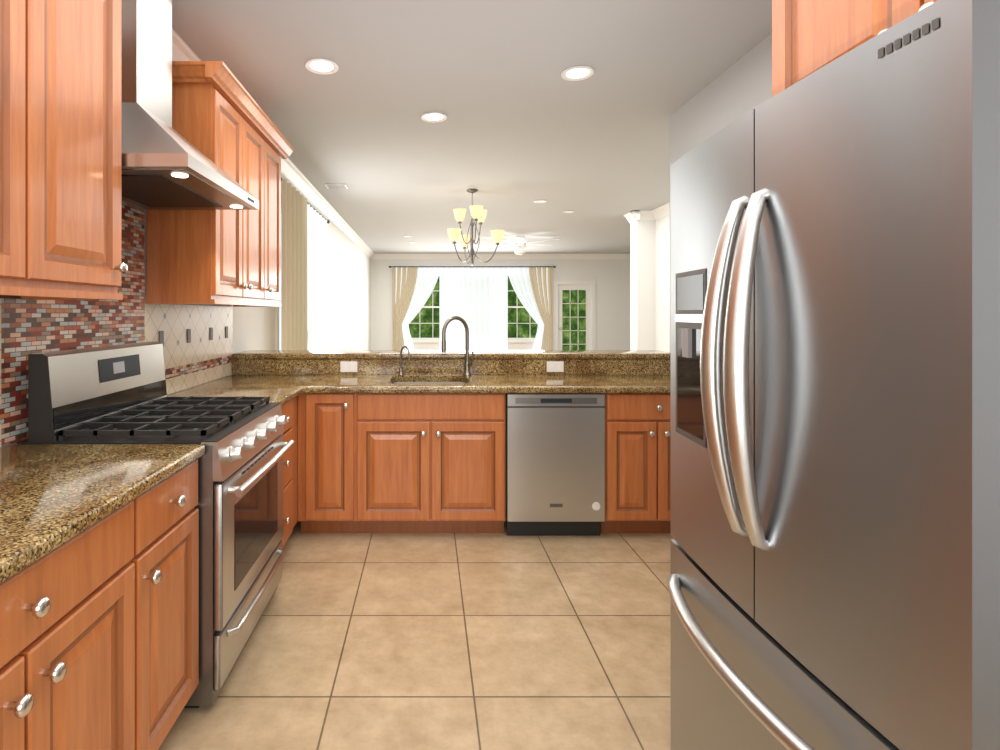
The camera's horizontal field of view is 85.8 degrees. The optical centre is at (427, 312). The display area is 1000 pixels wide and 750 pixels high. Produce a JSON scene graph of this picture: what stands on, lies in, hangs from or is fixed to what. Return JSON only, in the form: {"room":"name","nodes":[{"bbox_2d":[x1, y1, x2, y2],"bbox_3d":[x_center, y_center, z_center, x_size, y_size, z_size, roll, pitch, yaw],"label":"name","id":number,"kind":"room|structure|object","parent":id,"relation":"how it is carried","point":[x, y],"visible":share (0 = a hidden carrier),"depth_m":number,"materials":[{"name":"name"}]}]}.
{"room":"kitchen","nodes":[
{"label":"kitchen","id":0,"kind":"room"},
{"bbox_2d":[0,175,370,448],"bbox_3d":[-1.470,-0.047,5.320,0.140,2.800,15.840,0,0,0],"label":"wall","id":1,"kind":"structure","parent":0,"point":[348,294],"depth_m":8.25,"materials":[{"name":"white paint"}]},
{"bbox_2d":[0,0,35,291],"bbox_3d":[-1.220,-0.634,1.020,0.340,1.135,0.760,0,0,0],"label":"upper cabinet","id":2,"kind":"object","parent":1,"relation":"attached to","point":[17,17],"depth_m":1.37,"materials":[{"name":"brown wood"}]},
{"bbox_2d":[0,0,127,299],"bbox_3d":[-1.220,-0.634,1.619,0.340,1.135,0.438,0,0,0],"label":"upper cabinet","id":3,"kind":"object","parent":1,"relation":"attached to","point":[60,149],"depth_m":1.61,"materials":[{"name":"brown wood"}]},
{"bbox_2d":[0,201,232,447],"bbox_3d":[-1.396,-0.080,1.400,0.008,1.035,4.800,0,0,0],"label":"backsplash","id":4,"kind":"structure","parent":1,"relation":"attached to","point":[27,327],"depth_m":2.44,"materials":[{"name":"tile"}]},
{"bbox_2d":[159,331,163,345],"bbox_3d":[-1.389,0.133,2.780,0.005,0.080,0.044,0,0,0],"label":"outlet","id":5,"kind":"object","parent":4,"relation":"attached to","point":[161,336],"depth_m":2.78,"materials":[{"name":"grey"}]},
{"bbox_2d":[187,329,190,342],"bbox_3d":[-1.389,0.133,3.100,0.005,0.080,0.044,0,0,0],"label":"outlet","id":6,"kind":"object","parent":4,"relation":"attached to","point":[188,330],"depth_m":3.10,"materials":[{"name":"grey"}]},
{"bbox_2d":[210,327,212,339],"bbox_3d":[-1.389,0.133,3.420,0.005,0.080,0.044,0,0,0],"label":"outlet","id":7,"kind":"object","parent":4,"relation":"attached to","point":[211,329],"depth_m":3.42,"materials":[{"name":"grey"}]},
{"bbox_2d":[225,326,227,337],"bbox_3d":[-1.389,0.133,3.680,0.005,0.080,0.044,0,0,0],"label":"outlet","id":8,"kind":"object","parent":4,"relation":"attached to","point":[226,328],"depth_m":3.67,"materials":[{"name":"grey"}]},
{"bbox_2d":[121,0,258,209],"bbox_3d":[-1.109,-0.972,2.232,0.562,0.945,0.775,0,0,0],"label":"range hood","id":9,"kind":"object","parent":1,"relation":"attached to","point":[165,165],"visible":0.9,"depth_m":2.10,"materials":[{"name":"silver metal"}]},
{"bbox_2d":[146,65,265,304],"bbox_3d":[-1.220,-0.634,3.025,0.340,1.135,0.790,0,0,0],"label":"upper cabinet","id":10,"kind":"object","parent":1,"relation":"attached to","point":[222,120],"depth_m":2.64,"materials":[{"name":"brown wood"}]},
{"bbox_2d":[172,29,374,258],"bbox_3d":[-1.350,-1.385,7.732,0.100,0.125,10.736,0,0,0],"label":"crown molding","id":11,"kind":"structure","parent":1,"relation":"attached to","point":[294,176],"depth_m":5.88,"materials":[{"name":"white"}]},
{"bbox_2d":[266,125,285,304],"bbox_3d":[-1.220,-0.634,3.620,0.340,1.135,0.400,0,0,0],"label":"upper cabinet","id":12,"kind":"object","parent":1,"relation":"attached to","point":[275,149],"depth_m":3.63,"materials":[{"name":"brown wood"}]},
{"bbox_2d":[275,307,307,349],"bbox_3d":[-1.425,-0.222,5.750,0.130,1.790,1.740,0,0,0],"label":"window","id":13,"kind":"structure","parent":1,"relation":"in","point":[276,328],"depth_m":4.89,"materials":[{"name":"white"}]},
{"bbox_2d":[281,177,329,223],"bbox_3d":[-1.337,-1.187,5.750,0.123,0.048,2.420,0,0,0],"label":"curtain rod","id":14,"kind":"object","parent":1,"relation":"attached to","point":[328,221],"visible":0.31,"depth_m":6.25,"materials":[{"name":"black metal"}]},
{"bbox_2d":[281,178,306,349],"bbox_3d":[-1.270,0.081,5.100,0.070,2.504,0.940,0,0,0],"label":"curtain","id":15,"kind":"object","parent":14,"relation":"hanging from","point":[293,269],"visible":0.48,"depth_m":4.96,"materials":[{"name":"beige fabric"}]},
{"bbox_2d":[307,204,326,349],"bbox_3d":[-1.305,0.081,6.125,0.060,2.504,1.450,0,0,0],"label":"curtain","id":16,"kind":"object","parent":14,"relation":"hanging from","point":[317,278],"visible":0.62,"depth_m":6.17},
{"bbox_2d":[158,517,673,749],"bbox_3d":[2.500,1.383,5.300,8.200,0.060,16.000,0,0,0],"label":"floor","id":17,"kind":"structure","parent":0,"point":[430,641],"depth_m":2.14,"materials":[{"name":"tile"}]},
{"bbox_2d":[0,493,143,749],"bbox_3d":[-1.077,0.916,1.019,0.625,0.874,0.765,0,0,0],"label":"base cabinet","id":18,"kind":"object","parent":17,"relation":"on","point":[99,635],"depth_m":1.17,"materials":[{"name":"brown wood"}]},
{"bbox_2d":[0,444,204,583],"bbox_3d":[-1.067,0.458,0.396,0.645,0.040,2.792,0,0,0],"label":"countertop","id":19,"kind":"structure","parent":18,"relation":"on","point":[53,497],"depth_m":1.36,"materials":[{"name":"stone"}]},
{"bbox_2d":[16,342,293,707],"bbox_3d":[-1.008,0.746,2.186,0.757,1.215,0.780,0,0,0],"label":"range","id":20,"kind":"object","parent":17,"relation":"on","point":[114,394],"visible":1,"depth_m":1.96,"materials":[{"name":"silver metal"}]},
{"bbox_2d":[144,459,198,749],"bbox_3d":[-1.077,0.916,1.596,0.625,0.874,0.388,0,0,0],"label":"base cabinet","id":21,"kind":"object","parent":17,"relation":"on","point":[171,519],"depth_m":1.59,"materials":[{"name":"brown wood"}]},
{"bbox_2d":[281,396,297,547],"bbox_3d":[-1.059,0.916,3.196,0.663,0.874,1.228,0,0,0],"label":"base cabinet","id":22,"kind":"object","parent":17,"relation":"on","point":[289,409],"visible":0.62,"depth_m":2.97,"materials":[{"name":"brown wood"}]},
{"bbox_2d":[167,386,387,405],"bbox_3d":[-0.817,0.458,2.860,1.145,0.040,0.560,0,0,0],"label":"countertop","id":23,"kind":"structure","parent":22,"relation":"on","point":[276,394],"depth_m":3.05,"materials":[{"name":"stone"}]},
{"bbox_2d":[298,393,504,532],"bbox_3d":[-0.159,0.916,3.481,1.249,0.874,0.658,0,0,0],"label":"base cabinet","id":24,"kind":"object","parent":17,"relation":"on","point":[401,462],"visible":1,"depth_m":3.19,"materials":[{"name":"brown wood"}]},
{"bbox_2d":[200,350,670,392],"bbox_3d":[0.194,0.820,3.635,3.167,1.066,0.990,0,0,0],"label":"countertop","id":25,"kind":"structure","parent":24,"relation":"on","point":[426,371],"depth_m":3.77,"materials":[{"name":"stone"}]},
{"bbox_2d":[340,361,356,371],"bbox_3d":[-0.562,0.378,3.774,0.113,0.071,0.008,0,0,0],"label":"outlet","id":26,"kind":"object","parent":25,"relation":"attached to","point":[351,366],"depth_m":3.77,"materials":[{"name":"white plastic"}]},
{"bbox_2d":[397,346,409,375],"bbox_3d":[-0.172,0.332,3.704,0.098,0.212,0.121,0,0,0],"label":"faucet","id":27,"kind":"object","parent":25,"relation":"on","point":[400,370],"visible":0.98,"depth_m":3.73,"materials":[{"name":"silver metal"}]},
{"bbox_2d":[441,316,473,375],"bbox_3d":[0.204,0.229,3.686,0.226,0.418,0.172,0,0,0],"label":"faucet","id":28,"kind":"object","parent":25,"relation":"on","point":[468,364],"visible":1,"depth_m":3.71,"materials":[{"name":"silver metal"}]},
{"bbox_2d":[547,361,563,371],"bbox_3d":[0.901,0.378,3.774,0.113,0.071,0.008,0,0,0],"label":"outlet","id":29,"kind":"object","parent":25,"relation":"attached to","point":[552,366],"depth_m":3.77,"materials":[{"name":"white plastic"}]},
{"bbox_2d":[505,393,604,535],"bbox_3d":[0.765,0.917,3.477,0.586,0.871,0.596,0,0,0],"label":"dishwasher","id":30,"kind":"object","parent":17,"relation":"on","point":[554,464],"visible":0.94,"depth_m":3.18,"materials":[{"name":"grey metal"}]},
{"bbox_2d":[601,393,670,532],"bbox_3d":[1.420,0.916,3.481,0.712,0.874,0.658,0,0,0],"label":"base cabinet","id":31,"kind":"object","parent":17,"relation":"on","point":[637,462],"visible":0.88,"depth_m":3.19,"materials":[{"name":"brown wood"}]},
{"bbox_2d":[668,0,999,749],"bbox_3d":[1.034,0.471,1.030,0.971,1.763,0.790,0,0,0],"label":"refrigerator","id":32,"kind":"object","parent":17,"relation":"on","point":[834,580],"visible":1,"depth_m":0.81,"materials":[{"name":"grey metal"}]},
{"bbox_2d":[172,0,771,253],"bbox_3d":[2.500,-1.477,5.300,8.200,0.060,16.000,0,0,0],"label":"ceiling","id":33,"kind":"structure","parent":0,"point":[518,132],"depth_m":3.60,"materials":[{"name":"grey paint"}]},
{"bbox_2d":[305,58,338,74],"bbox_3d":[-0.620,-1.440,3.120,0.194,0.007,0.194,0,0,0],"label":"recessed light","id":34,"kind":"object","parent":33,"relation":"in","point":[320,66],"visible":1,"depth_m":3.12,"materials":[{"name":"white"}]},
{"bbox_2d":[324,184,347,188],"bbox_3d":[-1.040,-1.440,6.070,0.240,0.013,0.200,0,0,0],"label":"ceiling vent","id":35,"kind":"object","parent":33,"relation":"in","point":[336,186],"visible":1,"depth_m":6.05,"materials":[{"name":"white"}]},
{"bbox_2d":[421,112,446,122],"bbox_3d":[0.044,-1.440,3.930,0.194,0.007,0.194,0,0,0],"label":"recessed light","id":36,"kind":"object","parent":33,"relation":"in","point":[433,117],"visible":0.96,"depth_m":3.94,"materials":[{"name":"white"}]},
{"bbox_2d":[447,189,504,265],"bbox_3d":[0.553,-0.996,6.314,0.668,0.898,0.660,0,0,0],"label":"chandelier","id":37,"kind":"object","parent":33,"relation":"hanging from","point":[478,213],"visible":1,"depth_m":6.23,"materials":[{"name":"beige glass"}]},
{"bbox_2d":[485,236,550,254],"bbox_3d":[1.742,-1.272,10.139,1.302,0.345,1.244,0,0,0],"label":"ceiling fan","id":38,"kind":"object","parent":33,"relation":"hanging from","point":[519,244],"visible":1,"depth_m":10.03,"materials":[{"name":"white"}]},
{"bbox_2d":[534,200,545,202],"bbox_3d":[1.450,-1.440,6.900,0.164,0.007,0.164,0,0,0],"label":"recessed light","id":39,"kind":"object","parent":33,"relation":"in","point":[540,201],"visible":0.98,"depth_m":6.91,"materials":[{"name":"white plastic"}]},
{"bbox_2d":[561,66,593,80],"bbox_3d":[0.900,-1.440,3.210,0.194,0.007,0.194,0,0,0],"label":"recessed light","id":40,"kind":"object","parent":33,"relation":"in","point":[575,73],"visible":0.96,"depth_m":3.21,"materials":[{"name":"white"}]},
{"bbox_2d":[371,259,629,349],"bbox_3d":[2.530,-0.047,13.170,8.140,2.800,0.140,0,0,0],"label":"wall","id":41,"kind":"structure","parent":0,"point":[611,277],"depth_m":13.10,"materials":[{"name":"white paint"}]},
{"bbox_2d":[389,266,555,267],"bbox_3d":[1.080,-1.127,13.041,4.080,0.048,0.113,0,0,0],"label":"curtain rod","id":42,"kind":"object","parent":41,"relation":"attached to","point":[472,266],"visible":1,"depth_m":13.00,"materials":[{"name":"black metal"}]},
{"bbox_2d":[393,267,417,349],"bbox_3d":[-0.555,0.111,12.980,0.610,2.444,0.070,0,0,0],"label":"curtain","id":43,"kind":"object","parent":42,"relation":"hanging from","point":[402,304],"visible":0.85,"depth_m":12.98,"materials":[{"name":"beige fabric"}]},
{"bbox_2d":[395,267,439,349],"bbox_3d":[-0.250,0.111,13.015,1.100,2.444,0.050,0,0,0],"label":"curtain","id":44,"kind":"object","parent":42,"relation":"hanging from","point":[426,280],"visible":0.52,"depth_m":13.01,"materials":[{"name":"white fabric"}]},
{"bbox_2d":[439,267,507,349],"bbox_3d":[1.115,0.111,13.040,1.670,2.444,0.050,0,0,0],"label":"curtain","id":45,"kind":"object","parent":42,"relation":"hanging from","point":[475,299],"visible":0.69,"depth_m":13.04,"materials":[{"name":"white fabric"}]},
{"bbox_2d":[507,267,548,349],"bbox_3d":[2.465,0.111,13.015,1.070,2.444,0.050,0,0,0],"label":"curtain","id":46,"kind":"object","parent":42,"relation":"hanging from","point":[519,277],"visible":0.56,"depth_m":13.01,"materials":[{"name":"white fabric"}]},
{"bbox_2d":[529,267,552,349],"bbox_3d":[2.745,0.111,12.980,0.590,2.444,0.070,0,0,0],"label":"curtain","id":47,"kind":"object","parent":42,"relation":"hanging from","point":[546,314],"visible":0.83,"depth_m":12.98,"materials":[{"name":"beige fabric"}]},
{"bbox_2d":[410,306,536,342],"bbox_3d":[1.160,-0.147,13.125,3.500,1.740,0.130,0,0,0],"label":"window","id":48,"kind":"structure","parent":41,"relation":"in","point":[437,341],"depth_m":13.06,"materials":[{"name":"white wood"}]},
{"bbox_2d":[375,254,629,258],"bbox_3d":[2.600,-1.385,13.050,7.760,0.125,0.100,0,0,0],"label":"crown molding","id":49,"kind":"structure","parent":41,"relation":"attached to","point":[377,256],"depth_m":13.05,"materials":[{"name":"white paint"}]},
{"bbox_2d":[554,281,595,349],"bbox_3d":[3.605,0.283,13.114,1.010,2.140,0.143,0,0,0],"label":"door frame","id":50,"kind":"structure","parent":41,"relation":"attached to","point":[559,286],"depth_m":13.14,"materials":[{"name":"white wood"}]},
{"bbox_2d":[630,220,654,349],"bbox_3d":[3.180,-0.047,7.750,0.380,2.800,0.260,0,0,0],"label":"wall","id":51,"kind":"structure","parent":0,"point":[642,284],"depth_m":7.62,"materials":[{"name":"white paint"}]},
{"bbox_2d":[655,215,669,351],"bbox_3d":[3.310,-0.047,5.715,0.120,2.800,3.810,0,0,0],"label":"wall","id":52,"kind":"structure","parent":0,"point":[662,284],"depth_m":7.39,"materials":[{"name":"white paint"}]},
{"bbox_2d":[646,202,669,219],"bbox_3d":[3.190,-1.385,5.775,0.120,0.125,3.690,0,0,0],"label":"crown molding","id":53,"kind":"structure","parent":52,"relation":"attached to","point":[662,211],"depth_m":7.38,"materials":[{"name":"white paint"}]},
{"bbox_2d":[670,34,771,351],"bbox_3d":[1.840,-0.047,0.665,0.120,2.800,6.530,0,0,0],"label":"wall","id":54,"kind":"structure","parent":0,"point":[742,86],"depth_m":3.22,"materials":[{"name":"grey paint"}]},
{"bbox_2d":[772,0,937,96],"bbox_3d":[1.313,-0.832,0.998,0.926,0.740,1.045,0,0,0],"label":"upper cabinet","id":55,"kind":"object","parent":54,"relation":"attached to","point":[809,37],"visible":0.15,"depth_m":1.25,"materials":[{"name":"brown wood"}]},
{"label":"outside","id":56,"kind":"structure","parent":0,"visible":0},
{"bbox_2d":[409,276,585,349],"bbox_3d":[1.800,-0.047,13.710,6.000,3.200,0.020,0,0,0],"label":"garden","id":57,"kind":"object","parent":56,"point":[431,315],"depth_m":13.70,"materials":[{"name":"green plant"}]}
]}

